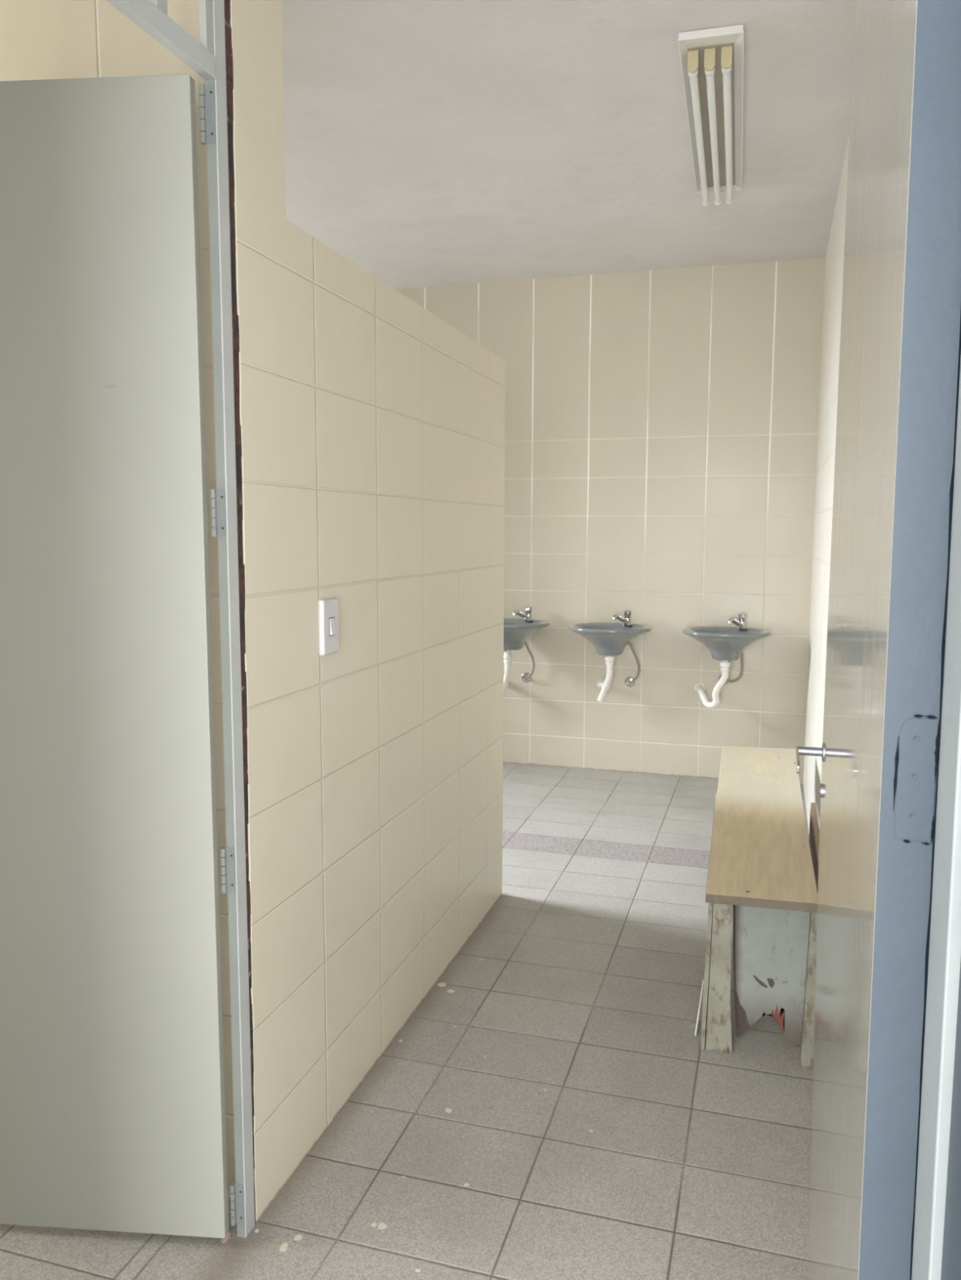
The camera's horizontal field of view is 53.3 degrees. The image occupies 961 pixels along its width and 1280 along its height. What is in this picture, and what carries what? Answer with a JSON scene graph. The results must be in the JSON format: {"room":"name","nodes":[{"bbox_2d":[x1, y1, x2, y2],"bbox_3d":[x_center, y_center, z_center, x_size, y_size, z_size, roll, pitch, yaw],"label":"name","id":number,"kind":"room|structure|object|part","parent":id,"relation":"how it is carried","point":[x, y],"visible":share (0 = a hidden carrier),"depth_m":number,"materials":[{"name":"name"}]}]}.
{"room":"public restroom","nodes":[
{"label":"public restroom","id":0,"kind":"room"},
{"bbox_2d":[0,0,235,1200],"bbox_3d":[-1.917,-0.274,2.220,3.192,2.610,0.150,2,7,17],"label":"wall","id":1,"kind":"structure","parent":0,"point":[40,39],"depth_m":1.69,"materials":[{"name":"tile"}]},
{"bbox_2d":[224,0,255,1222],"bbox_3d":[-0.429,-0.204,1.659,0.031,2.608,0.025,2,7,17],"label":"door frame","id":2,"kind":"structure","parent":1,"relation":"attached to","point":[228,51],"depth_m":1.65,"materials":[{"name":"grey metal"}]},
{"bbox_2d":[230,0,505,1222],"bbox_3d":[-0.224,-0.298,2.482,0.120,2.610,1.715,2,7,17],"label":"wall partition","id":3,"kind":"structure","parent":0,"point":[372,426],"depth_m":2.11,"materials":[{"name":"tile"}]},
{"bbox_2d":[318,597,338,655],"bbox_3d":[-0.311,-0.028,1.990,0.016,0.115,0.074,2,7,17],"label":"light switch","id":4,"kind":"object","parent":3,"relation":"attached to","point":[328,607],"visible":1,"depth_m":1.98,"materials":[{"name":"plastic"}]},
{"bbox_2d":[0,762,813,1279],"bbox_3d":[-1.558,1.164,1.667,4.600,0.120,8.419,2,7,17],"label":"floor","id":5,"kind":"structure","parent":0,"point":[553,1107],"depth_m":2.13,"materials":[{"name":"tile"}]},
{"bbox_2d":[219,1229,231,1244],"bbox_3d":[-0.465,1.086,1.748,0.022,0.024,0.022,2,7,17],"label":"lump","id":6,"kind":"object","parent":5,"relation":"on","point":[226,1240],"visible":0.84,"depth_m":1.74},
{"bbox_2d":[694,980,703,1035],"bbox_3d":[0.576,0.959,2.518,0.011,0.110,0.120,3,7,20],"label":"board splinter","id":7,"kind":"object","parent":5,"relation":"on","point":[703,980],"visible":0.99,"depth_m":2.49,"materials":[{"name":"beige wood"}]},
{"bbox_2d":[700,746,817,1068],"bbox_3d":[0.897,0.734,3.088,0.319,0.430,1.693,2,7,17],"label":"bench","id":8,"kind":"object","parent":5,"relation":"on","point":[760,863],"visible":0.94,"depth_m":2.40,"materials":[{"name":"paint"}]},
{"bbox_3d":[0.600,0.822,2.405,0.077,0.407,0.077,2,7,17],"label":"leg","id":9,"kind":"part","parent":8,"relation":"part of","materials":[{"name":"beige wood"}]},
{"bbox_3d":[0.721,0.819,2.390,0.186,0.382,0.006,2,7,17],"label":"panel","id":10,"kind":"part","parent":8,"relation":"part of","materials":[{"name":"white wood"}]},
{"bbox_3d":[0.803,0.833,2.313,0.045,0.407,0.036,2,7,17],"label":"leg","id":11,"kind":"part","parent":8,"relation":"part of","materials":[{"name":"beige wood"}]},
{"bbox_2d":[808,802,819,893],"bbox_3d":[0.959,0.761,2.758,0.014,0.452,0.600,2,7,17],"label":"wooden plank","id":12,"kind":"object","parent":5,"relation":"on","point":[814,831],"visible":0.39,"depth_m":2.76,"materials":[{"name":"wood"}]},
{"bbox_2d":[281,0,854,289],"bbox_3d":[-1.006,-1.748,3.143,4.600,0.120,4.669,2,7,17],"label":"ceiling","id":13,"kind":"structure","parent":0,"point":[428,143],"depth_m":3.18,"materials":[{"name":"paint"}]},
{"bbox_2d":[677,24,743,206],"bbox_3d":[0.767,-1.649,3.126,0.170,0.061,1.247,2,7,15],"label":"ceiling light","id":14,"kind":"object","parent":13,"relation":"attached to","point":[707,66],"visible":1,"depth_m":2.92,"materials":[{"name":"white metal"}]},
{"bbox_2d":[395,257,825,785],"bbox_3d":[-0.354,-0.634,5.450,4.600,2.610,0.140,2,7,17],"label":"wall","id":15,"kind":"structure","parent":0,"point":[661,425],"depth_m":4.99,"materials":[{"name":"tile"}]},
{"bbox_2d":[502,606,550,697],"bbox_3d":[0.154,0.080,5.100,0.427,0.504,0.387,2,7,17],"label":"washbasin","id":16,"kind":"object","parent":15,"relation":"attached to","point":[517,632],"visible":0.77,"depth_m":5.10,"materials":[{"name":"grey ceramic"}]},
{"bbox_2d":[512,606,533,621],"bbox_3d":[0.229,-0.139,5.141,0.091,0.078,0.118,2,7,17],"label":"faucet","id":17,"kind":"object","parent":16,"relation":"on","point":[527,616],"depth_m":5.15,"materials":[{"name":"silver metal"}]},
{"bbox_3d":[0.154,-0.024,5.086,0.427,0.150,0.384,2,7,17],"label":"bowl","id":18,"kind":"part","parent":16,"relation":"part of","materials":[{"name":"grey ceramic"}]},
{"bbox_2d":[568,610,652,702],"bbox_3d":[0.665,0.097,4.946,0.427,0.485,0.387,2,7,17],"label":"washbasin","id":19,"kind":"object","parent":15,"relation":"attached to","point":[609,640],"visible":1,"depth_m":4.90,"materials":[{"name":"grey ceramic"}]},
{"bbox_3d":[0.665,0.002,4.934,0.427,0.150,0.384,2,7,17],"label":"bowl","id":20,"kind":"part","parent":19,"relation":"part of","materials":[{"name":"grey ceramic"}]},
{"bbox_2d":[612,610,631,626],"bbox_3d":[0.739,-0.113,4.989,0.091,0.078,0.118,2,7,17],"label":"faucet","id":21,"kind":"object","parent":19,"relation":"on","point":[627,614],"depth_m":5.00,"materials":[{"name":"silver metal"}]},
{"bbox_2d":[681,613,770,708],"bbox_3d":[1.220,0.118,4.780,0.427,0.483,0.388,2,7,17],"label":"washbasin","id":22,"kind":"object","parent":15,"relation":"attached to","point":[724,643],"visible":1,"depth_m":4.76,"materials":[{"name":"grey ceramic"}]},
{"bbox_3d":[1.219,0.024,4.767,0.427,0.150,0.384,2,7,17],"label":"bowl","id":23,"kind":"part","parent":22,"relation":"part of","materials":[{"name":"grey ceramic"}]},
{"bbox_2d":[728,613,746,629],"bbox_3d":[1.294,-0.091,4.822,0.091,0.078,0.118,2,7,17],"label":"faucet","id":24,"kind":"object","parent":22,"relation":"on","point":[740,624],"depth_m":4.83,"materials":[{"name":"silver metal"}]},
{"bbox_3d":[-0.899,-0.123,0.917,3.000,2.610,0.150,2,7,17],"label":"wall","id":25,"kind":"structure","parent":0,"visible":0},
{"bbox_2d":[0,74,244,1238],"bbox_3d":[-0.803,0.089,1.663,0.750,1.985,0.033,1,6,5],"label":"door","id":26,"kind":"structure","parent":25,"relation":"in","point":[113,1097],"depth_m":1.63,"materials":[{"name":"paint"}]},
{"bbox_2d":[105,0,254,1238],"bbox_3d":[-0.534,-0.163,1.281,0.021,2.610,0.762,2,7,17],"label":"door frame","id":27,"kind":"structure","parent":25,"relation":"attached to","point":[206,58],"depth_m":1.62,"materials":[{"name":"paint"}]},
{"bbox_3d":[-0.430,-0.202,1.629,0.018,2.610,0.032,2,7,17],"label":"post","id":28,"kind":"part","parent":27,"relation":"part of","materials":[{"name":"grey metal"}]},
{"bbox_2d":[795,0,960,1279],"bbox_3d":[0.399,0.117,1.041,0.087,2.090,0.792,2,7,17],"label":"door","id":29,"kind":"structure","parent":25,"relation":"in","point":[878,752],"depth_m":0.69,"materials":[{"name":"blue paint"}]},
{"bbox_3d":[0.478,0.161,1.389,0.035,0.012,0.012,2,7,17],"label":"lever handle","id":30,"kind":"part","parent":29,"relation":"part of","materials":[{"name":"silver metal"}]},
{"bbox_2d":[909,308,960,1279],"bbox_3d":[-0.139,0.139,0.715,0.970,2.140,0.156,2,7,17],"label":"door frame","id":31,"kind":"structure","parent":25,"relation":"attached to","point":[935,1237],"depth_m":0.62,"materials":[{"name":"paint"}]}
]}

